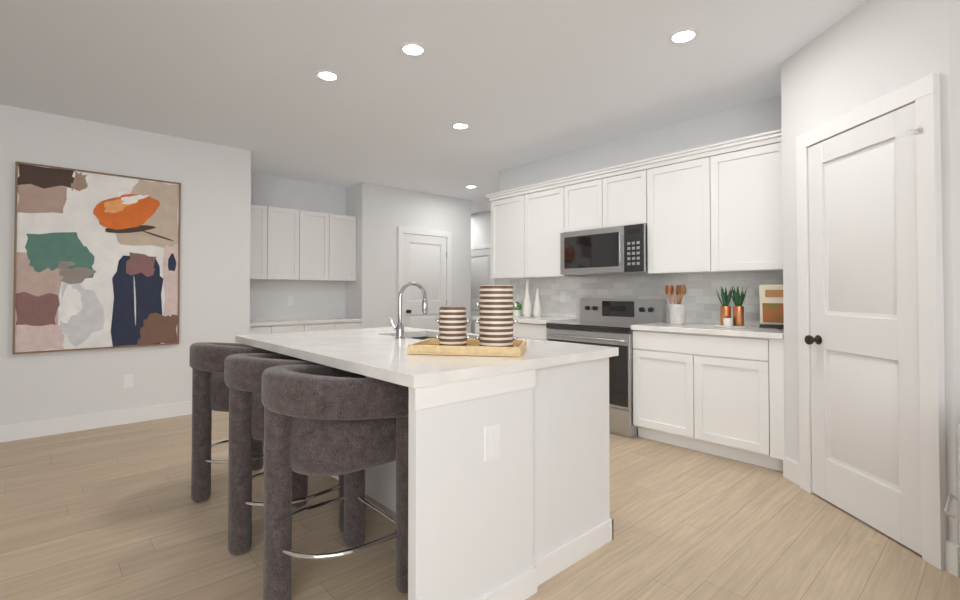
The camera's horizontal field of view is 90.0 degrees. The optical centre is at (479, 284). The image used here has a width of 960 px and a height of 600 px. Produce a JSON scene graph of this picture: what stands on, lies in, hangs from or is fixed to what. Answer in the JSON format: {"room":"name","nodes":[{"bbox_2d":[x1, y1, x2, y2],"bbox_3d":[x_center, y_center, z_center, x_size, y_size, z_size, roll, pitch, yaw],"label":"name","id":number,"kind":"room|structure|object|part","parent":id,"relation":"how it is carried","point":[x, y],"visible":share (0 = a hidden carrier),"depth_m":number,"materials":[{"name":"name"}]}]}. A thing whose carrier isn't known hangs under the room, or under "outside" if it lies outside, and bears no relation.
{"room":"kitchen","nodes":[
{"label":"kitchen","id":0,"kind":"room"},
{"bbox_2d":[0,104,250,425],"bbox_3d":[-5.316,-0.103,3.398,6.590,2.740,1.265,1,-1,-42],"label":"wall","id":1,"kind":"structure","parent":0,"point":[214,180],"depth_m":4.35,"materials":[{"name":"white paint"}]},
{"bbox_3d":[-3.383,-0.213,4.322,1.167,1.578,0.043,1,-1,-42],"label":"art picture","id":2,"kind":"part","parent":1,"relation":"part of"},
{"bbox_2d":[123,374,133,387],"bbox_3d":[-3.255,0.895,4.445,0.075,0.120,0.005,1,-1,-42],"label":"electrical outlet plate","id":3,"kind":"object","parent":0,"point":[128,381],"depth_m":4.44,"materials":[{"name":"white plastic"}]},
{"bbox_2d":[250,173,345,320],"bbox_3d":[-2.629,-0.050,6.540,1.610,2.740,0.200,1,-1,-42],"label":"wall","id":4,"kind":"structure","parent":0,"point":[311,299],"depth_m":6.53,"materials":[{"name":"white paint"}]},
{"bbox_2d":[287,296,292,304],"bbox_3d":[-2.558,0.219,6.460,0.075,0.120,0.005,1,-1,-42],"label":"electrical outlet plate","id":5,"kind":"object","parent":4,"relation":"attached to","point":[289,298],"depth_m":6.46,"materials":[{"name":"white plastic"}]},
{"bbox_2d":[250,204,355,280],"bbox_3d":[-2.451,-0.512,6.350,1.606,0.913,0.328,1,-1,-42],"label":"upper cabinet","id":6,"kind":"object","parent":4,"relation":"attached to","point":[293,244],"visible":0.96,"depth_m":6.25,"materials":[{"name":"white wood"}]},
{"bbox_2d":[345,182,470,332],"bbox_3d":[-1.125,-0.032,7.560,1.990,2.740,0.700,1,-1,-42],"label":"wall projection","id":7,"kind":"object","parent":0,"point":[381,213],"visible":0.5,"depth_m":6.94,"materials":[{"name":"white paint"}]},
{"bbox_2d":[397,227,451,329],"bbox_3d":[-0.810,0.247,7.303,0.986,2.173,0.096,1,-1,-42],"label":"door","id":8,"kind":"structure","parent":7,"relation":"attached to","point":[424,258],"depth_m":7.30,"materials":[{"name":"white wood"}]},
{"bbox_2d":[0,0,866,213],"bbox_3d":[-0.477,-1.520,3.590,14.000,0.100,16.000,1,-1,-42],"label":"ceiling","id":9,"kind":"structure","parent":0,"point":[513,83],"depth_m":3.35,"materials":[{"name":"paint"}]},
{"bbox_2d":[315,70,339,80],"bbox_3d":[-1.075,-1.471,3.386,0.170,0.006,0.170,1,-1,-42],"label":"recessed light","id":10,"kind":"object","parent":9,"relation":"in","point":[326,75],"visible":1,"depth_m":3.38,"materials":[{"name":"white"}]},
{"bbox_2d":[399,42,426,55],"bbox_3d":[-0.421,-1.477,3.020,0.170,0.006,0.170,1,-1,-42],"label":"recessed light","id":11,"kind":"object","parent":9,"relation":"in","point":[412,49],"visible":1,"depth_m":3.02,"materials":[{"name":"white plastic"}]},
{"bbox_2d":[451,123,469,128],"bbox_3d":[-0.180,-1.453,4.409,0.170,0.006,0.170,1,-1,-42],"label":"recessed light","id":12,"kind":"object","parent":9,"relation":"in","point":[460,126],"visible":1,"depth_m":4.41,"materials":[{"name":"white"}]},
{"bbox_2d":[668,28,698,43],"bbox_3d":[1.213,-1.480,2.865,0.170,0.006,0.170,1,-1,-42],"label":"recessed light","id":13,"kind":"object","parent":9,"relation":"in","point":[682,36],"visible":1,"depth_m":2.86,"materials":[{"name":"white plastic"}]},
{"bbox_2d":[0,411,959,599],"bbox_3d":[-0.477,1.299,3.542,14.000,0.060,16.000,1,-1,-42],"label":"floor","id":14,"kind":"structure","parent":0,"point":[115,512],"depth_m":2.37,"materials":[{"name":"brown wood"}]},
{"bbox_2d":[0,401,212,441],"bbox_3d":[-4.907,1.194,2.945,6.560,0.130,0.015,1,-1,-42],"label":"baseboard","id":15,"kind":"structure","parent":14,"relation":"on","point":[19,431],"depth_m":4.25,"materials":[{"name":"white wood"}]},
{"bbox_2d":[189,342,279,501],"bbox_3d":[-1.487,0.805,2.973,0.560,0.910,0.540,-1,-1,38],"label":"stool","id":16,"kind":"object","parent":14,"relation":"on","point":[210,390],"visible":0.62,"depth_m":2.76,"materials":[{"name":"fabric"}]},
{"bbox_2d":[224,353,343,554],"bbox_3d":[-0.985,0.795,2.419,0.560,0.910,0.540,-1,-1,38],"label":"stool","id":17,"kind":"object","parent":14,"relation":"on","point":[243,372],"visible":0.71,"depth_m":2.21,"materials":[{"name":"fabric"}]},
{"bbox_2d":[250,317,361,334],"bbox_3d":[-2.387,0.890,6.256,1.606,0.850,0.518,1,-1,-42],"label":"base cabinet","id":18,"kind":"object","parent":14,"relation":"on","point":[287,325],"visible":0.15,"depth_m":6.12,"materials":[{"name":"white wood"}]},
{"bbox_2d":[250,317,361,326],"bbox_3d":[-2.387,0.486,6.263,1.606,0.040,0.518,1,-1,-42],"label":"countertop","id":19,"kind":"structure","parent":18,"relation":"on","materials":[{"name":"stone"}]},
{"bbox_2d":[261,364,408,599],"bbox_3d":[-0.611,0.788,1.988,0.540,0.910,0.560,1,-1,-42],"label":"stool","id":20,"kind":"object","parent":14,"relation":"on","point":[322,420],"visible":0.9,"depth_m":1.81,"materials":[{"name":"fabric"}]},
{"bbox_2d":[238,334,618,599],"bbox_3d":[-0.419,0.804,2.663,1.186,0.899,1.939,1,-1,-42],"label":"kitchen island","id":21,"kind":"object","parent":14,"relation":"on","point":[508,478],"depth_m":1.85,"materials":[{"name":"white paint"}]},
{"bbox_2d":[235,330,554,385],"bbox_3d":[-0.609,0.331,2.516,0.712,0.040,1.970,1,-1,-42],"label":"island countertop","id":22,"kind":"structure","parent":21,"relation":"on","point":[383,355],"depth_m":2.02,"materials":[{"name":"white stone"}]},
{"bbox_2d":[412,336,434,339],"bbox_3d":[-0.274,0.479,2.972,0.400,0.237,0.760,1,-1,-42],"label":"sink","id":23,"kind":"object","parent":22,"relation":"in","point":[414,337],"depth_m":3.35,"materials":[{"name":"silver metal"}]},
{"bbox_2d":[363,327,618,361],"bbox_3d":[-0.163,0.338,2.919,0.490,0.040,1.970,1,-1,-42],"label":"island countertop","id":24,"kind":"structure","parent":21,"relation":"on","point":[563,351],"depth_m":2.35,"materials":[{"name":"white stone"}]},
{"bbox_2d":[408,338,526,356],"bbox_3d":[-0.044,0.285,2.198,0.490,0.040,0.320,0,-1,10],"label":"wood tray","id":25,"kind":"object","parent":24,"relation":"on","point":[432,346],"visible":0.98,"depth_m":2.05,"materials":[{"name":"beige wood"}]},
{"bbox_2d":[435,306,469,345],"bbox_3d":[-0.126,0.199,2.224,0.164,0.192,0.127,0,-1,5],"label":"canister","id":26,"kind":"object","parent":25,"relation":"on","point":[452,321],"visible":0.92,"depth_m":2.17,"materials":[{"name":"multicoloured ceramic"}]},
{"bbox_2d":[475,285,516,346],"bbox_3d":[0.074,0.149,2.180,0.192,0.290,0.155,0,-1,5],"label":"canister","id":27,"kind":"object","parent":25,"relation":"on","point":[495,321],"visible":0.94,"depth_m":2.12,"materials":[{"name":"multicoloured ceramic"}]},
{"bbox_2d":[472,319,579,339],"bbox_3d":[0.522,0.849,5.261,0.598,0.899,1.078,1,-1,-42],"label":"base cabinet","id":28,"kind":"object","parent":14,"relation":"on","point":[537,331],"depth_m":4.86,"materials":[{"name":"white wood"}]},
{"bbox_2d":[472,315,575,322],"bbox_3d":[0.507,0.379,5.268,0.623,0.040,1.098,1,-1,-42],"label":"countertop","id":29,"kind":"structure","parent":28,"relation":"on","point":[543,318],"depth_m":4.98,"materials":[{"name":"white stone"}]},
{"bbox_2d":[513,302,518,315],"bbox_3d":[0.421,0.279,5.474,0.115,0.165,0.114,0,-1,27],"label":"potted plant","id":30,"kind":"object","parent":29,"relation":"on","point":[516,310],"depth_m":5.44,"materials":[{"name":"white ceramic"}]},
{"bbox_2d":[519,281,529,316],"bbox_3d":[0.529,0.159,5.357,0.109,0.400,0.109,-1,-1,39],"label":"decorative vase","id":31,"kind":"object","parent":29,"relation":"on","point":[527,309],"depth_m":5.33,"materials":[{"name":"white ceramic"}]},
{"bbox_2d":[530,288,541,316],"bbox_3d":[0.631,0.200,5.274,0.095,0.315,0.095,-1,-1,39],"label":"decorative vase","id":32,"kind":"object","parent":29,"relation":"on","point":[537,311],"depth_m":5.25,"materials":[{"name":"white ceramic"}]},
{"bbox_2d":[546,298,665,437],"bbox_3d":[1.150,0.710,4.495,0.672,1.150,0.896,1,-1,-42],"label":"range","id":33,"kind":"object","parent":14,"relation":"on","point":[609,322],"visible":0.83,"depth_m":4.29,"materials":[{"name":"silver metal"}]},
{"bbox_2d":[631,327,784,470],"bbox_3d":[1.860,0.824,3.779,0.598,0.899,1.106,1,-1,-42],"label":"base cabinet","id":34,"kind":"object","parent":14,"relation":"on","point":[706,386],"depth_m":3.52,"materials":[{"name":"white wood"}]},
{"bbox_2d":[632,323,783,338],"bbox_3d":[1.850,0.353,3.779,0.623,0.040,1.106,1,-1,-42],"label":"countertop","id":35,"kind":"structure","parent":34,"relation":"on","point":[689,328],"depth_m":3.59,"materials":[{"name":"white stone"}]},
{"bbox_2d":[665,285,685,324],"bbox_3d":[1.660,0.169,4.078,0.140,0.336,0.169,1,-1,-42],"label":"utensil crock","id":36,"kind":"object","parent":35,"relation":"on","point":[678,313],"visible":1,"depth_m":4.02,"materials":[{"name":"white ceramic"}]},
{"bbox_2d":[714,287,750,327],"bbox_3d":[1.961,0.168,3.740,0.260,0.327,0.260,1,-1,-42],"label":"pots","id":37,"kind":"object","parent":35,"relation":"on","point":[728,321],"visible":1,"depth_m":3.69,"materials":[{"name":"orange metal"}]},
{"bbox_2d":[759,284,783,328],"bbox_3d":[2.199,0.164,3.522,0.219,0.327,0.251,1,-1,-42],"label":"cookbook stand","id":38,"kind":"object","parent":35,"relation":"on","point":[771,306],"visible":0.73,"depth_m":3.50,"materials":[{"name":"beige"}]},
{"bbox_2d":[944,424,959,561],"bbox_3d":[1.778,0.836,1.572,0.344,0.800,0.387,1,-1,-42],"label":"steel trash can","id":39,"kind":"object","parent":14,"relation":"on","point":[948,504],"visible":1,"depth_m":1.66,"materials":[{"name":"silver metal"}]},
{"bbox_2d":[471,211,498,284],"bbox_3d":[0.111,-0.005,9.146,0.150,2.740,5.700,1,-1,-42],"label":"wall","id":40,"kind":"structure","parent":0,"point":[480,227],"depth_m":9.14,"materials":[{"name":"white paint"}]},
{"bbox_2d":[471,243,495,333],"bbox_3d":[-0.068,0.303,9.154,0.096,2.123,0.986,1,-1,-42],"label":"door frame","id":41,"kind":"structure","parent":40,"relation":"attached to","point":[480,264],"depth_m":9.16,"materials":[{"name":"white wood"}]},
{"bbox_2d":[499,96,781,323],"bbox_3d":[2.044,-0.091,4.130,0.120,2.740,5.260,1,-1,-42],"label":"wall","id":42,"kind":"structure","parent":0,"point":[763,116],"depth_m":4.52,"materials":[{"name":"white paint"}]},
{"bbox_2d":[489,193,516,278],"bbox_3d":[0.456,-0.542,5.546,0.347,0.948,0.600,1,-1,-42],"label":"upper cabinet","id":43,"kind":"object","parent":42,"relation":"attached to","point":[503,206],"depth_m":5.50,"materials":[{"name":"white wood"}]},
{"bbox_2d":[517,181,583,278],"bbox_3d":[0.795,-0.549,5.170,0.347,0.948,0.657,1,-1,-42],"label":"upper cabinet","id":44,"kind":"object","parent":42,"relation":"attached to","point":[539,209],"depth_m":5.11,"materials":[{"name":"white wood"}]},
{"bbox_2d":[560,292,565,302],"bbox_3d":[0.913,0.139,5.270,0.005,0.120,0.075,1,-1,-42],"label":"electrical outlet plate","id":45,"kind":"object","parent":42,"relation":"attached to","point":[562,294],"depth_m":5.26,"materials":[{"name":"white plastic"}]},
{"bbox_2d":[561,173,596,232],"bbox_3d":[1.146,-0.774,4.785,0.347,0.510,0.505,1,-1,-42],"label":"upper cabinet","id":46,"kind":"object","parent":42,"relation":"attached to","point":[579,195],"depth_m":4.72,"materials":[{"name":"white wood"}]},
{"bbox_2d":[597,165,636,228],"bbox_3d":[1.414,-0.779,4.488,0.347,0.510,0.505,1,-1,-42],"label":"upper cabinet","id":47,"kind":"object","parent":42,"relation":"attached to","point":[616,189],"depth_m":4.41,"materials":[{"name":"white wood"}]},
{"bbox_2d":[560,224,647,274],"bbox_3d":[1.241,-0.311,4.594,0.452,0.416,0.896,1,-1,-42],"label":"microwave","id":48,"kind":"object","parent":47,"relation":"attached to","point":[613,250],"visible":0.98,"depth_m":4.42,"materials":[{"name":"silver metal"}]},
{"bbox_2d":[510,271,782,325],"bbox_3d":[1.408,0.133,4.732,0.008,0.431,3.108,1,-1,-42],"label":"backsplash","id":49,"kind":"structure","parent":42,"relation":"attached to","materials":[{"name":"tile"}]},
{"bbox_2d":[637,153,709,274],"bbox_3d":[1.764,-0.567,4.096,0.347,0.948,0.656,1,-1,-42],"label":"upper cabinet","id":50,"kind":"object","parent":42,"relation":"attached to","point":[669,190],"depth_m":4.02,"materials":[{"name":"white wood"}]},
{"bbox_2d":[678,294,684,303],"bbox_3d":[1.797,0.122,4.290,0.005,0.120,0.075,1,-1,-42],"label":"electrical outlet plate","id":51,"kind":"object","parent":42,"relation":"attached to","point":[683,299],"depth_m":4.27,"materials":[{"name":"white plastic"}]},
{"bbox_2d":[701,133,782,272],"bbox_3d":[2.113,-0.574,3.710,0.347,0.948,0.629,1,-1,-42],"label":"upper cabinet","id":52,"kind":"object","parent":42,"relation":"attached to","point":[713,208],"depth_m":3.62,"materials":[{"name":"white wood"}]},
{"bbox_2d":[781,0,956,544],"bbox_3d":[2.085,-0.117,2.630,0.120,2.740,1.110,0,-1,-2],"label":"wall","id":53,"kind":"structure","parent":0,"point":[866,52],"depth_m":2.56,"materials":[{"name":"white paint"}]},
{"bbox_2d":[796,73,947,569],"bbox_3d":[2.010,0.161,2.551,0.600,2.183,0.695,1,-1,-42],"label":"door","id":54,"kind":"structure","parent":53,"relation":"attached to","point":[872,409],"depth_m":2.43,"materials":[{"name":"white wood"}]},
{"bbox_2d":[905,128,921,131],"bbox_3d":[1.990,-0.708,2.204,0.035,0.024,0.060,1,-1,-42],"label":"hook","id":55,"kind":"object","parent":53,"relation":"attached to","point":[919,129],"visible":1,"depth_m":2.19,"materials":[{"name":"silver metal"}]},
{"bbox_2d":[948,0,959,545],"bbox_3d":[2.421,-0.132,1.740,0.120,2.740,1.006,1,-1,-42],"label":"wall","id":56,"kind":"structure","parent":0,"point":[954,41],"depth_m":2.07,"materials":[{"name":"white paint"}]}
]}

